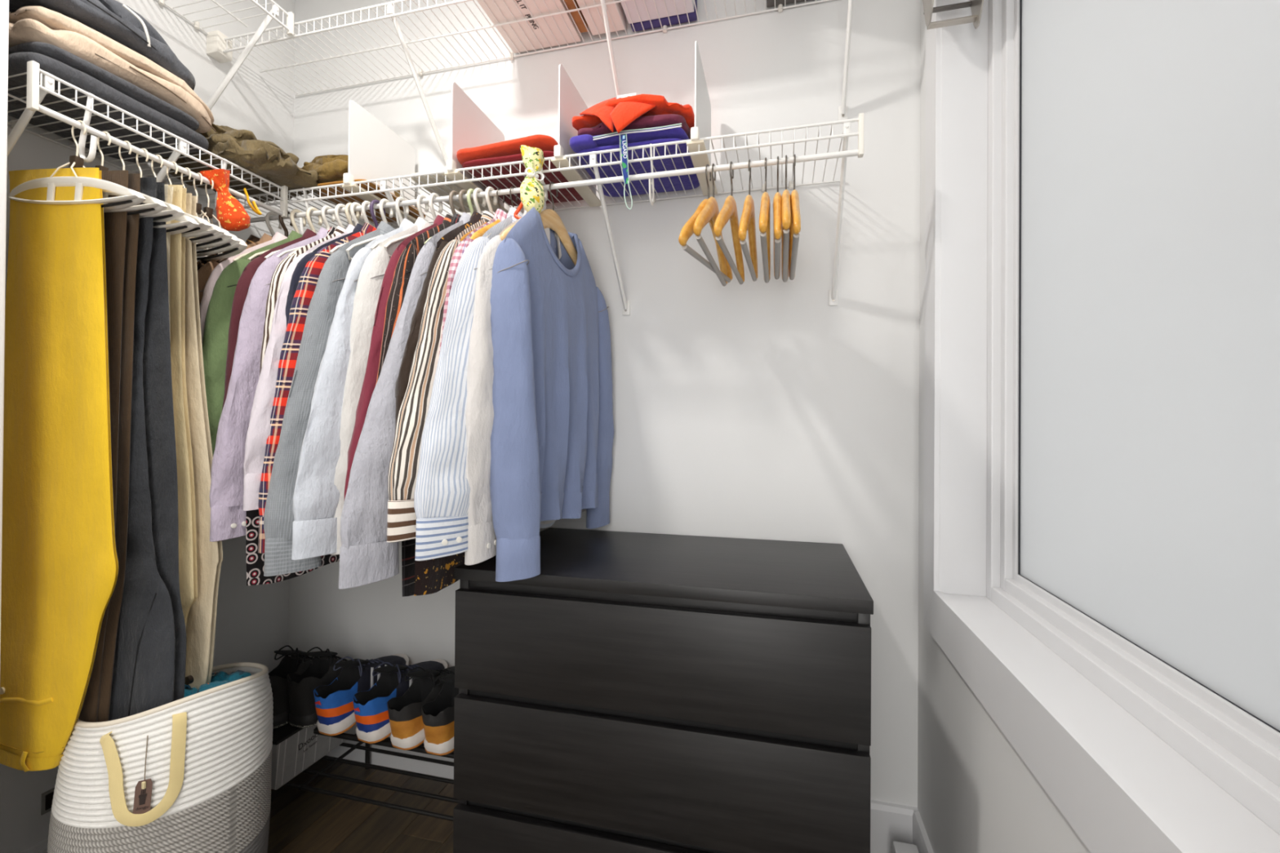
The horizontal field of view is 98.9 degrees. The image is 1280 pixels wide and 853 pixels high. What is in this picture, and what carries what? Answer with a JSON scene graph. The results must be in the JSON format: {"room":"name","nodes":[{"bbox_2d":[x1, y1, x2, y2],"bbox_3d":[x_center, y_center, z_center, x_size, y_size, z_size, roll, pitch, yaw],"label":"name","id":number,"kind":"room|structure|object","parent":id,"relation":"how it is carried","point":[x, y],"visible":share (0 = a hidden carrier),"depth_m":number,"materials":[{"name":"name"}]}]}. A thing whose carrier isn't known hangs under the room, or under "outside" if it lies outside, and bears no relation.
{"room":"walk-in closet","nodes":[
{"label":"walk-in closet","id":0,"kind":"room"},
{"bbox_2d":[0,0,8,651],"bbox_3d":[-1.513,-0.214,0.126,0.396,2.660,1.798,0,0,14],"label":"wall","id":1,"kind":"structure","parent":0,"point":[4,4],"depth_m":0.94,"materials":[{"name":"paint"}]},
{"bbox_2d":[0,0,295,852],"bbox_3d":[-1.327,-0.205,1.440,0.100,2.660,0.855,0,0,14],"label":"wall","id":2,"kind":"structure","parent":0,"point":[252,621],"depth_m":1.63,"materials":[{"name":"paint"}]},
{"bbox_2d":[7,60,288,217],"bbox_3d":[-1.162,-0.487,1.260,0.308,0.327,0.520,0,0,14],"label":"wire shelf","id":3,"kind":"object","parent":2,"relation":"attached to","point":[36,92],"visible":0.74,"depth_m":1.12,"materials":[{"name":"white metal"}]},
{"bbox_2d":[8,120,146,210],"bbox_3d":[-1.082,-0.498,1.047,0.337,0.172,0.045,0,0,13],"label":"hanger","id":4,"kind":"object","parent":3,"relation":"hanging from","point":[131,197],"visible":0.77,"depth_m":1.03,"materials":[{"name":"beige plastic"}]},
{"bbox_2d":[0,167,118,772],"bbox_3d":[-1.130,0.072,1.052,0.350,1.151,0.060,0,0,14],"label":"trousers","id":5,"kind":"object","parent":4,"relation":"hanging from","point":[60,562],"visible":0.97,"depth_m":1.03,"materials":[{"name":"yellow fabric"}]},
{"bbox_2d":[7,40,206,161],"bbox_3d":[-1.184,-0.682,1.179,0.298,0.072,0.336,0,0,14],"label":"folded clothes","id":6,"kind":"object","parent":3,"relation":"on","point":[64,64],"visible":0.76,"depth_m":1.13,"materials":[{"name":"grey fabric"}]},
{"bbox_2d":[8,4,216,133],"bbox_3d":[-1.184,-0.747,1.190,0.301,0.091,0.366,0,0,14],"label":"trousers","id":7,"kind":"object","parent":6,"relation":"on","point":[34,23],"visible":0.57,"depth_m":1.09,"materials":[{"name":"beige fabric"}]},
{"bbox_2d":[8,0,195,89],"bbox_3d":[-1.193,-0.837,1.162,0.318,0.132,0.351,0,0,14],"label":"folded clothes","id":8,"kind":"object","parent":7,"relation":"on","point":[125,25],"visible":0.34,"depth_m":1.13,"materials":[{"name":"grey fabric"}]},
{"bbox_2d":[95,131,167,217],"bbox_3d":[-1.072,-0.498,1.086,0.337,0.172,0.045,0,0,14],"label":"hanger","id":9,"kind":"object","parent":3,"relation":"hanging from","point":[153,206],"visible":0.36,"depth_m":1.05,"materials":[{"name":"beige plastic"}]},
{"bbox_2d":[78,169,140,722],"bbox_3d":[-1.070,0.071,1.081,0.187,1.160,0.043,0,0,14],"label":"trousers","id":10,"kind":"object","parent":9,"relation":"hanging from","point":[121,229],"visible":0.3,"depth_m":1.07,"materials":[{"name":"fabric"}]},
{"bbox_2d":[118,140,185,222],"bbox_3d":[-1.063,-0.497,1.121,0.337,0.172,0.046,0,0,17],"label":"hanger","id":11,"kind":"object","parent":3,"relation":"hanging from","point":[172,212],"visible":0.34,"depth_m":1.08,"materials":[{"name":"beige plastic"}]},
{"bbox_2d":[108,177,186,720],"bbox_3d":[-1.029,0.071,1.113,0.270,1.162,0.068,0,0,14],"label":"trousers","id":12,"kind":"object","parent":11,"relation":"hanging from","point":[149,665],"visible":0.39,"depth_m":1.09,"materials":[{"name":"grey fabric"}]},
{"bbox_2d":[151,155,211,234],"bbox_3d":[-1.049,-0.494,1.179,0.337,0.178,0.045,0,0,18],"label":"hanger","id":13,"kind":"object","parent":3,"relation":"hanging from","point":[203,225],"visible":0.26,"depth_m":1.14,"materials":[{"name":"beige plastic"}]},
{"bbox_2d":[168,184,197,628],"bbox_3d":[-1.028,0.048,1.168,0.227,1.138,0.053,0,0,14],"label":"trousers","id":14,"kind":"object","parent":13,"relation":"hanging from","point":[188,570],"visible":0.24,"depth_m":1.15,"materials":[{"name":"fabric"}]},
{"bbox_2d":[199,168,262,231],"bbox_3d":[-0.977,-0.538,1.313,0.056,0.140,0.125,0,0,24],"label":"pouch","id":15,"kind":"object","parent":3,"relation":"hanging from","point":[232,215],"visible":1,"depth_m":1.29,"materials":[{"name":"orange fabric"}]},
{"bbox_2d":[160,123,324,203],"bbox_3d":[-1.060,-0.723,1.468,0.386,0.167,0.263,0,0,17],"label":"trousers","id":16,"kind":"object","parent":3,"relation":"on","point":[280,166],"visible":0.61,"depth_m":1.38,"materials":[{"name":"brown fabric"}]},
{"bbox_2d":[158,0,293,111],"bbox_3d":[-1.159,-0.967,1.268,0.303,0.327,0.545,0,0,14],"label":"wire shelf","id":17,"kind":"object","parent":2,"relation":"attached to","point":[274,11],"visible":0.77,"depth_m":1.48,"materials":[{"name":"white metal"}]},
{"bbox_2d":[184,192,222,688],"bbox_3d":[-1.008,0.037,1.192,0.250,1.110,0.054,0,0,14],"label":"trousers","id":18,"kind":"object","parent":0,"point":[202,617],"visible":0.37,"depth_m":1.17,"materials":[{"name":"fabric"}]},
{"bbox_2d":[267,755,457,852],"bbox_3d":[-0.578,1.093,0.313,2.327,0.060,2.845,0,0,14],"label":"floor","id":19,"kind":"structure","parent":0,"point":[301,821],"depth_m":1.50,"materials":[{"name":"brown wood"}]},
{"bbox_2d":[47,662,273,852],"bbox_3d":[-0.996,0.792,1.161,0.357,0.546,0.352,0,0,31],"label":"hamper","id":20,"kind":"object","parent":19,"relation":"on","point":[191,774],"visible":0.94,"depth_m":1.04,"materials":[{"name":"white fabric"}]},
{"bbox_3d":[-0.993,0.673,1.174,0.263,0.126,0.267,0,0,14],"label":"shirt","id":21,"kind":"object","parent":20,"relation":"in","visible":0},
{"bbox_2d":[183,668,248,697],"bbox_3d":[-0.934,0.587,1.183,0.148,0.094,0.149,0,0,14],"label":"shirt","id":22,"kind":"object","parent":21,"relation":"on","point":[219,677],"visible":0.14,"depth_m":1.18,"materials":[{"name":"teal fabric"}]},
{"bbox_2d":[282,726,457,821],"bbox_3d":[-0.746,0.930,1.563,0.910,0.279,0.272,0,0,14],"label":"shoe rack","id":23,"kind":"object","parent":19,"relation":"on","point":[386,742],"visible":0.14,"depth_m":1.50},
{"bbox_2d":[271,722,356,790],"bbox_3d":[-1.016,0.902,1.618,0.184,0.128,0.300,0,0,14],"label":"shoe box","id":24,"kind":"object","parent":23,"relation":"on","point":[295,749],"visible":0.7,"depth_m":1.51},
{"bbox_2d":[267,645,313,728],"bbox_3d":[-0.993,0.737,1.622,0.142,0.192,0.269,0,0,18],"label":"sneaker","id":25,"kind":"object","parent":24,"relation":"on","point":[295,664],"visible":0.38,"depth_m":1.54,"materials":[{"name":"black fabric"}]},
{"bbox_2d":[286,647,346,728],"bbox_3d":[-0.915,0.735,1.622,0.129,0.187,0.261,0,0,24],"label":"sneaker","id":26,"kind":"object","parent":23,"relation":"on","point":[320,672],"visible":0.67,"depth_m":1.51,"materials":[{"name":"black fabric"}]},
{"bbox_2d":[313,653,408,736],"bbox_3d":[-0.797,0.735,1.582,0.128,0.171,0.306,0,0,24],"label":"sneaker","id":27,"kind":"object","parent":23,"relation":"on","point":[334,704],"visible":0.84,"depth_m":1.49,"materials":[{"name":"fabric"}]},
{"bbox_2d":[352,658,447,743],"bbox_3d":[-0.671,0.736,1.547,0.128,0.171,0.306,0,0,29],"label":"sneaker","id":28,"kind":"object","parent":23,"relation":"on","point":[371,708],"visible":0.75,"depth_m":1.45,"materials":[{"name":"fabric"}]},
{"bbox_2d":[386,666,454,750],"bbox_3d":[-0.568,0.737,1.518,0.124,0.171,0.302,0,0,27],"label":"sneaker","id":29,"kind":"object","parent":23,"relation":"on","point":[405,714],"visible":0.69,"depth_m":1.41,"materials":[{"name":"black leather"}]},
{"bbox_2d":[421,671,458,755],"bbox_3d":[-0.482,0.737,1.498,0.124,0.171,0.302,0,0,22],"label":"sneaker","id":30,"kind":"object","parent":23,"relation":"on","point":[437,715],"visible":0.38,"depth_m":1.37,"materials":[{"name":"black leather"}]},
{"bbox_2d":[453,527,873,852],"bbox_3d":[0.063,0.683,1.251,0.800,0.780,0.480,0,0,14],"label":"dresser","id":31,"kind":"object","parent":19,"relation":"on","point":[637,692],"visible":0.99,"depth_m":1.03,"materials":[{"name":"wood"}]},
{"bbox_2d":[288,0,920,807],"bbox_3d":[-0.106,-0.196,1.618,2.377,2.660,0.100,0,0,14],"label":"wall","id":32,"kind":"structure","parent":0,"point":[758,409],"depth_m":1.47,"materials":[{"name":"paint"}]},
{"bbox_2d":[206,0,853,168],"bbox_3d":[-0.299,-0.954,1.471,1.868,0.332,0.292,0,0,14],"label":"wire shelf","id":33,"kind":"object","parent":32,"relation":"attached to","point":[219,46],"visible":0.91,"depth_m":1.53,"materials":[{"name":"metal"}]},
{"bbox_2d":[476,0,581,53],"bbox_3d":[-0.308,-1.173,1.463,0.217,0.125,0.299,0,0,14],"label":"storage box","id":34,"kind":"object","parent":33,"relation":"on","point":[550,4],"visible":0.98,"depth_m":1.51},
{"bbox_2d":[576,0,626,35],"bbox_3d":[-0.121,-1.157,1.407,0.103,0.094,0.285,0,0,14],"label":"storage box","id":35,"kind":"object","parent":33,"relation":"on","point":[611,8],"visible":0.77,"depth_m":1.49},
{"bbox_2d":[621,0,693,23],"bbox_3d":[0.025,-1.167,1.360,0.187,0.114,0.267,0,0,14],"label":"storage box","id":36,"kind":"object","parent":33,"relation":"on","point":[650,4],"visible":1,"depth_m":1.45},
{"bbox_2d":[205,112,864,315],"bbox_3d":[-0.354,-0.480,1.476,1.748,0.327,0.304,0,0,14],"label":"wire shelf","id":37,"kind":"object","parent":32,"relation":"attached to","point":[833,293],"visible":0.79,"depth_m":1.33,"materials":[{"name":"white metal"}]},
{"bbox_2d":[232,208,306,261],"bbox_3d":[-0.923,-0.477,1.479,0.009,0.218,0.383,0,0,10],"label":"clothes hanger","id":38,"kind":"object","parent":37,"relation":"hanging from","point":[293,211],"visible":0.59,"depth_m":1.46,"materials":[{"name":"beige plastic"}]},
{"bbox_2d":[199,231,287,344],"bbox_3d":[-0.927,-0.135,1.474,0.071,0.751,0.534,0,0,13],"label":"dress shirt","id":39,"kind":"object","parent":38,"relation":"hanging from","point":[209,286],"visible":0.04,"depth_m":1.25,"materials":[{"name":"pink fabric"}]},
{"bbox_2d":[247,206,322,260],"bbox_3d":[-0.872,-0.477,1.466,0.009,0.218,0.383,0,0,13],"label":"clothes hanger","id":40,"kind":"object","parent":37,"relation":"hanging from","point":[309,209],"visible":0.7,"depth_m":1.45,"materials":[{"name":"beige plastic"}]},
{"bbox_2d":[202,230,302,455],"bbox_3d":[-0.874,-0.166,1.455,0.077,0.690,0.556,0,0,16],"label":"dress shirt","id":41,"kind":"object","parent":40,"relation":"hanging from","point":[217,321],"visible":0.06,"depth_m":1.23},
{"bbox_2d":[263,205,335,258],"bbox_3d":[-0.828,-0.477,1.454,0.009,0.218,0.383,0,0,12],"label":"clothes hanger","id":42,"kind":"object","parent":37,"relation":"hanging from","point":[323,208],"visible":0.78,"depth_m":1.44,"materials":[{"name":"white plastic"}]},
{"bbox_2d":[222,228,316,410],"bbox_3d":[-0.832,-0.140,1.452,0.072,0.741,0.534,0,0,14],"label":"dress shirt","id":43,"kind":"object","parent":42,"relation":"hanging from","point":[249,271],"visible":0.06,"depth_m":1.22,"materials":[{"name":"red fabric"}]},
{"bbox_2d":[276,203,351,257],"bbox_3d":[-0.782,-0.476,1.442,0.009,0.218,0.383,0,0,16],"label":"clothes hanger","id":44,"kind":"object","parent":37,"relation":"hanging from","point":[338,206],"visible":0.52,"depth_m":1.42,"materials":[{"name":"white plastic"}]},
{"bbox_2d":[209,226,328,542],"bbox_3d":[-0.796,-0.135,1.410,0.069,0.751,0.584,0,0,16],"label":"dress shirt","id":45,"kind":"object","parent":44,"relation":"hanging from","point":[228,515],"visible":0.12,"depth_m":1.17,"materials":[{"name":"purple fabric"}]},
{"bbox_2d":[288,202,359,255],"bbox_3d":[-0.754,-0.476,1.435,0.009,0.218,0.383,0,0,14],"label":"clothes hanger","id":46,"kind":"object","parent":37,"relation":"hanging from","point":[348,205],"visible":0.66,"depth_m":1.42,"materials":[{"name":"beige plastic"}]},
{"bbox_2d":[245,226,339,585],"bbox_3d":[-0.761,-0.080,1.433,0.063,0.861,0.571,0,0,14],"label":"patterned shirt","id":47,"kind":"object","parent":46,"relation":"hanging from","point":[255,560],"visible":0.02,"depth_m":1.17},
{"bbox_2d":[311,200,375,252],"bbox_3d":[-0.706,-0.476,1.423,0.009,0.218,0.383,0,0,12],"label":"clothes hanger","id":48,"kind":"object","parent":37,"relation":"hanging from","point":[364,203],"visible":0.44,"depth_m":1.41,"materials":[{"name":"white plastic"}]},
{"bbox_2d":[243,224,355,511],"bbox_3d":[-0.716,-0.099,1.387,0.069,0.821,0.604,0,0,13],"label":"dress shirt","id":49,"kind":"object","parent":48,"relation":"hanging from","point":[260,426],"visible":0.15,"depth_m":1.12,"materials":[{"name":"white fabric"}]},
{"bbox_2d":[350,201,363,226],"bbox_3d":[-0.739,-0.476,1.431,0.009,0.218,0.383,0,0,16],"label":"clothes hanger","id":50,"kind":"object","parent":37,"relation":"hanging from","point":[353,205],"visible":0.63,"depth_m":1.42,"materials":[{"name":"white plastic"}]},
{"bbox_2d":[258,225,345,378],"bbox_3d":[-0.740,-0.175,1.426,0.069,0.670,0.538,0,0,13],"label":"dress shirt","id":51,"kind":"object","parent":50,"relation":"hanging from","point":[277,276],"visible":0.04,"depth_m":1.20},
{"bbox_2d":[328,198,393,254],"bbox_3d":[-0.653,-0.476,1.409,0.009,0.218,0.383,0,0,11],"label":"clothes hanger","id":52,"kind":"object","parent":37,"relation":"hanging from","point":[384,200],"visible":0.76,"depth_m":1.39,"materials":[{"name":"white plastic"}]},
{"bbox_2d":[257,222,377,553],"bbox_3d":[-0.664,-0.127,1.377,0.082,0.766,0.591,0,0,14],"label":"dress shirt","id":53,"kind":"object","parent":52,"relation":"hanging from","point":[308,278],"visible":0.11,"depth_m":1.15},
{"bbox_2d":[316,178,426,222],"bbox_3d":[-0.781,-0.651,1.594,0.202,0.020,0.271,0,0,14],"label":"trousers","id":54,"kind":"object","parent":37,"relation":"on","point":[371,184],"visible":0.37,"depth_m":1.54,"materials":[{"name":"brown fabric"}]},
{"bbox_2d":[301,155,348,208],"bbox_3d":[-0.839,-0.705,1.594,0.237,0.095,0.268,0,0,14],"label":"trousers","id":55,"kind":"object","parent":54,"relation":"on","point":[331,168],"visible":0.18,"depth_m":1.48,"materials":[{"name":"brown fabric"}]},
{"bbox_2d":[345,196,408,260],"bbox_3d":[-0.607,-0.475,1.397,0.009,0.218,0.383,0,0,12],"label":"clothes hanger","id":56,"kind":"object","parent":37,"relation":"hanging from","point":[398,199],"visible":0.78,"depth_m":1.37,"materials":[{"name":"white plastic"}]},
{"bbox_2d":[263,220,395,576],"bbox_3d":[-0.625,-0.107,1.361,0.082,0.805,0.606,0,0,16],"label":"dress shirt","id":57,"kind":"object","parent":56,"relation":"hanging from","point":[278,516],"visible":0.18,"depth_m":1.12,"materials":[{"name":"fabric"}]},
{"bbox_2d":[342,99,416,223],"bbox_3d":[-0.729,-0.743,1.559,0.038,0.234,0.283,0,0,14],"label":"divider","id":58,"kind":"object","parent":37,"relation":"on","point":[375,151],"visible":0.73,"depth_m":1.52,"materials":[{"name":"plastic"}]},
{"bbox_2d":[369,194,428,249],"bbox_3d":[-0.549,-0.475,1.382,0.009,0.218,0.383,0,0,11],"label":"clothes hanger","id":59,"kind":"object","parent":37,"relation":"hanging from","point":[420,197],"visible":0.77,"depth_m":1.37,"materials":[{"name":"white plastic"}]},
{"bbox_2d":[291,217,413,559],"bbox_3d":[-0.561,-0.126,1.343,0.073,0.766,0.629,0,0,14],"label":"dress shirt","id":60,"kind":"object","parent":59,"relation":"hanging from","point":[316,498],"visible":0.11,"depth_m":1.08,"materials":[{"name":"fabric"}]},
{"bbox_2d":[382,192,442,257],"bbox_3d":[-0.512,-0.475,1.373,0.009,0.218,0.383,0,0,13],"label":"clothes hanger","id":61,"kind":"object","parent":37,"relation":"hanging from","point":[433,194],"visible":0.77,"depth_m":1.35,"materials":[{"name":"white plastic"}]},
{"bbox_2d":[331,217,431,555],"bbox_3d":[-0.518,-0.126,1.350,0.072,0.766,0.555,0,0,16],"label":"dress shirt","id":62,"kind":"object","parent":61,"relation":"hanging from","point":[372,272],"visible":0.09,"depth_m":1.14,"materials":[{"name":"white fabric"}]},
{"bbox_2d":[423,188,478,244],"bbox_3d":[-0.412,-0.474,1.347,0.009,0.218,0.383,0,0,13],"label":"clothes hanger","id":63,"kind":"object","parent":37,"relation":"hanging from","point":[470,190],"visible":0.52,"depth_m":1.33,"materials":[{"name":"beige plastic"}]},
{"bbox_2d":[401,213,460,596],"bbox_3d":[-0.419,-0.078,1.346,0.063,0.861,0.507,0,0,13],"label":"patterned shirt","id":64,"kind":"object","parent":63,"relation":"hanging from","point":[408,547],"visible":0.04,"depth_m":1.11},
{"bbox_2d":[448,190,462,215],"bbox_3d":[-0.457,-0.475,1.359,0.009,0.218,0.383,0,0,16],"label":"clothes hanger","id":65,"kind":"object","parent":37,"relation":"hanging from","point":[452,193],"visible":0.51,"depth_m":1.34,"materials":[{"name":"beige plastic"}]},
{"bbox_2d":[344,214,444,498],"bbox_3d":[-0.473,-0.131,1.315,0.069,0.756,0.588,0,0,15],"label":"dress shirt","id":66,"kind":"object","parent":65,"relation":"hanging from","point":[373,361],"visible":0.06,"depth_m":1.10,"materials":[{"name":"red fabric"}]},
{"bbox_2d":[458,189,471,213],"bbox_3d":[-0.432,-0.474,1.352,0.009,0.218,0.383,0,0,19],"label":"clothes hanger","id":67,"kind":"object","parent":37,"relation":"hanging from","point":[463,191],"visible":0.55,"depth_m":1.34,"materials":[{"name":"beige plastic"}]},
{"bbox_2d":[375,213,453,385],"bbox_3d":[-0.443,-0.163,1.326,0.069,0.691,0.547,0,0,16],"label":"dress shirt","id":68,"kind":"object","parent":67,"relation":"hanging from","point":[402,272],"visible":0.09,"depth_m":1.13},
{"bbox_2d":[444,82,508,213],"bbox_3d":[-0.433,-0.741,1.483,0.038,0.234,0.283,0,0,14],"label":"divider","id":69,"kind":"object","parent":37,"relation":"on","point":[471,127],"visible":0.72,"depth_m":1.42,"materials":[{"name":"plastic"}]},
{"bbox_2d":[472,187,486,214],"bbox_3d":[-0.393,-0.474,1.342,0.009,0.218,0.383,0,0,19],"label":"clothes hanger","id":70,"kind":"object","parent":37,"relation":"hanging from","point":[476,190],"visible":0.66,"depth_m":1.33,"materials":[{"name":"white plastic"}]},
{"bbox_2d":[338,212,471,589],"bbox_3d":[-0.407,-0.111,1.278,0.082,0.795,0.672,0,0,17],"label":"dress shirt","id":71,"kind":"object","parent":70,"relation":"hanging from","point":[366,557],"visible":0.1,"depth_m":1.01,"materials":[{"name":"grey fabric"}]},
{"bbox_2d":[460,187,504,240],"bbox_3d":[-0.339,-0.470,1.328,0.020,0.215,0.392,0,0,14],"label":"wooden hanger","id":72,"kind":"object","parent":37,"relation":"hanging from","point":[464,236],"visible":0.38,"depth_m":1.31,"materials":[{"name":"wood"}]},
{"bbox_2d":[386,209,493,542],"bbox_3d":[-0.356,-0.138,1.274,0.080,0.741,0.634,0,0,13],"label":"dress shirt","id":73,"kind":"object","parent":72,"relation":"hanging from","point":[404,462],"visible":0.13,"depth_m":1.01,"materials":[{"name":"fabric"}]},
{"bbox_2d":[484,186,497,213],"bbox_3d":[-0.363,-0.474,1.334,0.009,0.218,0.383,0,0,17],"label":"clothes hanger","id":74,"kind":"object","parent":37,"relation":"hanging from","point":[488,188],"visible":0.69,"depth_m":1.32,"materials":[{"name":"white plastic"}]},
{"bbox_2d":[395,211,482,595],"bbox_3d":[-0.374,-0.083,1.313,0.069,0.851,0.602,0,0,14],"label":"patterned shirt","id":75,"kind":"object","parent":74,"relation":"hanging from","point":[432,575],"visible":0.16,"depth_m":1.09,"materials":[{"name":"brown fabric"}]},
{"bbox_2d":[470,186,517,239],"bbox_3d":[-0.305,-0.470,1.319,0.020,0.215,0.392,0,0,14],"label":"wooden hanger","id":76,"kind":"object","parent":37,"relation":"hanging from","point":[481,232],"visible":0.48,"depth_m":1.19,"materials":[{"name":"wood"}]},
{"bbox_2d":[439,208,507,354],"bbox_3d":[-0.312,-0.125,1.305,0.069,0.766,0.577,0,0,14],"label":"dress shirt","id":77,"kind":"object","parent":76,"relation":"hanging from","point":[500,214],"visible":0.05,"depth_m":1.10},
{"bbox_2d":[462,151,582,206],"bbox_3d":[-0.292,-0.650,1.453,0.263,0.021,0.274,0,0,14],"label":"sweater","id":78,"kind":"object","parent":37,"relation":"on","point":[513,157],"visible":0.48,"depth_m":1.40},
{"bbox_2d":[456,135,558,165],"bbox_3d":[-0.303,-0.676,1.456,0.273,0.043,0.290,0,0,14],"label":"sweater","id":79,"kind":"object","parent":78,"relation":"on","point":[544,143],"visible":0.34,"depth_m":1.32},
{"bbox_2d":[513,145,544,219],"bbox_3d":[-0.244,-0.541,1.242,0.070,0.195,0.098,0,0,14],"label":"pouch","id":80,"kind":"object","parent":37,"relation":"hanging from","point":[531,190],"visible":0.9,"depth_m":1.22,"materials":[{"name":"fabric"}]},
{"bbox_2d":[499,182,577,266],"bbox_3d":[-0.205,-0.469,1.294,0.020,0.215,0.411,0,0,21],"label":"wooden hanger","id":81,"kind":"object","parent":37,"relation":"hanging from","point":[550,219],"visible":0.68,"depth_m":1.30,"materials":[{"name":"wood"}]},
{"bbox_2d":[489,206,613,582],"bbox_3d":[-0.192,-0.096,1.295,0.117,0.788,0.534,0,0,15],"label":"sweater","id":82,"kind":"object","parent":81,"relation":"hanging from","point":[552,437],"visible":0.96,"depth_m":1.18,"materials":[{"name":"blue fabric"}]},
{"bbox_2d":[539,180,547,211],"bbox_3d":[-0.232,-0.473,1.301,0.009,0.218,0.383,0,0,12],"label":"clothes hanger","id":83,"kind":"object","parent":37,"relation":"hanging from","point":[542,182],"visible":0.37,"depth_m":1.31,"materials":[{"name":"white plastic"}]},
{"bbox_2d":[464,209,586,565],"bbox_3d":[-0.239,-0.124,1.284,0.069,0.766,0.567,0,0,15],"label":"dress shirt","id":84,"kind":"object","parent":83,"relation":"hanging from","point":[479,412],"visible":0.17,"depth_m":1.04,"materials":[{"name":"white fabric"}]},
{"bbox_2d":[551,63,601,206],"bbox_3d":[-0.157,-0.740,1.412,0.038,0.234,0.283,0,0,14],"label":"divider","id":85,"kind":"object","parent":37,"relation":"on","point":[571,103],"visible":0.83,"depth_m":1.34,"materials":[{"name":"plastic"}]},
{"bbox_2d":[577,137,699,196],"bbox_3d":[0.004,-0.648,1.386,0.273,0.022,0.263,0,0,14],"label":"shirt","id":86,"kind":"object","parent":37,"relation":"on","point":[678,162],"visible":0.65,"depth_m":1.35,"materials":[{"name":"fabric"}]},
{"bbox_2d":[568,123,690,152],"bbox_3d":[-0.001,-0.665,1.379,0.280,0.031,0.294,0,0,14],"label":"shirt","id":87,"kind":"object","parent":86,"relation":"on","point":[577,143],"visible":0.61,"depth_m":1.26,"materials":[{"name":"fabric"}]},
{"bbox_2d":[577,114,690,138],"bbox_3d":[0.003,-0.697,1.388,0.273,0.036,0.276,0,0,14],"label":"shirt","id":88,"kind":"object","parent":87,"relation":"on","point":[652,121],"visible":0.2,"depth_m":1.25,"materials":[{"name":"fabric"}]},
{"bbox_2d":[572,93,694,133],"bbox_3d":[-0.002,-0.721,1.361,0.296,0.133,0.297,0,0,14],"label":"polo shirt","id":89,"kind":"object","parent":88,"relation":"on","point":[621,111],"visible":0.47,"depth_m":1.24,"materials":[{"name":"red fabric"}]},
{"bbox_2d":[686,40,717,195],"bbox_3d":[0.154,-0.738,1.332,0.038,0.234,0.283,0,0,14],"label":"divider","id":90,"kind":"object","parent":37,"relation":"on","point":[702,128],"visible":0.93,"depth_m":1.28,"materials":[{"name":"plastic"}]},
{"bbox_2d":[678,164,733,282],"bbox_3d":[0.153,-0.459,1.211,0.020,0.232,0.368,0,0,24],"label":"wooden hanger","id":91,"kind":"object","parent":37,"relation":"hanging from","point":[686,231],"visible":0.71,"depth_m":1.13,"materials":[{"name":"wood"}]},
{"bbox_2d":[693,163,727,286],"bbox_3d":[0.161,-0.462,1.197,0.020,0.225,0.369,0,-1,17],"label":"wooden hanger","id":92,"kind":"object","parent":37,"relation":"hanging from","point":[710,211],"visible":0.91,"depth_m":1.15,"materials":[{"name":"wood"}]},
{"bbox_2d":[713,161,744,284],"bbox_3d":[0.199,-0.462,1.190,0.020,0.225,0.369,0,0,18],"label":"wooden hanger","id":93,"kind":"object","parent":37,"relation":"hanging from","point":[729,210],"visible":1,"depth_m":1.18,"materials":[{"name":"wood"}]},
{"bbox_2d":[738,159,757,281],"bbox_3d":[0.238,-0.458,1.189,0.020,0.232,0.368,0,0,16],"label":"wooden hanger","id":94,"kind":"object","parent":37,"relation":"hanging from","point":[747,222],"visible":1,"depth_m":1.17,"materials":[{"name":"wood"}]},
{"bbox_2d":[759,157,770,283],"bbox_3d":[0.269,-0.462,1.172,0.020,0.225,0.369,0,0,14],"label":"wooden hanger","id":95,"kind":"object","parent":37,"relation":"hanging from","point":[765,210],"visible":1,"depth_m":1.12,"materials":[{"name":"wood"}]},
{"bbox_2d":[781,155,791,282],"bbox_3d":[0.309,-0.462,1.160,0.020,0.225,0.369,0,-1,14],"label":"wooden hanger","id":96,"kind":"object","parent":37,"relation":"hanging from","point":[786,203],"visible":0.98,"depth_m":1.08,"materials":[{"name":"wood"}]},
{"bbox_2d":[788,154,800,279],"bbox_3d":[0.327,-0.462,1.160,0.020,0.225,0.369,0,1,14],"label":"wooden hanger","id":97,"kind":"object","parent":37,"relation":"hanging from","point":[795,224],"visible":0.94,"depth_m":1.09,"materials":[{"name":"wood"}]},
{"bbox_2d":[324,735,918,852],"bbox_3d":[-0.249,1.005,1.587,1.927,0.136,0.014,0,0,14],"label":"baseboard","id":98,"kind":"structure","parent":32,"relation":"attached to","point":[890,823],"depth_m":1.37,"materials":[{"name":"paint"}]},
{"bbox_2d":[917,0,1090,852],"bbox_3d":[0.509,-0.201,0.042,0.300,2.660,2.645,0,0,14],"label":"wall","id":99,"kind":"structure","parent":0,"point":[976,793],"depth_m":1.04,"materials":[{"name":"paint"}]},
{"bbox_2d":[923,0,1279,852],"bbox_3d":[0.600,-0.363,0.704,0.177,1.619,1.081,0,0,14],"label":"window","id":100,"kind":"structure","parent":99,"relation":"in","point":[1102,357],"depth_m":0.73,"materials":[{"name":"paint"}]},
{"bbox_2d":[922,0,983,29],"bbox_3d":[0.630,-0.892,1.101,0.091,0.190,0.105,0,0,14],"label":"bracket","id":101,"kind":"object","parent":100,"relation":"attached to","point":[976,6],"visible":1,"depth_m":1.11,"materials":[{"name":"metal"}]},
{"label":"clothes hanger","id":102,"kind":"object","parent":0,"visible":0},
{"bbox_2d":[413,207,554,560],"bbox_3d":[-0.281,-0.122,1.262,0.084,0.770,0.639,0,0,16],"label":"dress shirt","id":103,"kind":"object","parent":102,"relation":"hanging from","point":[442,489],"visible":0.16,"depth_m":1.00,"materials":[{"name":"white fabric"}]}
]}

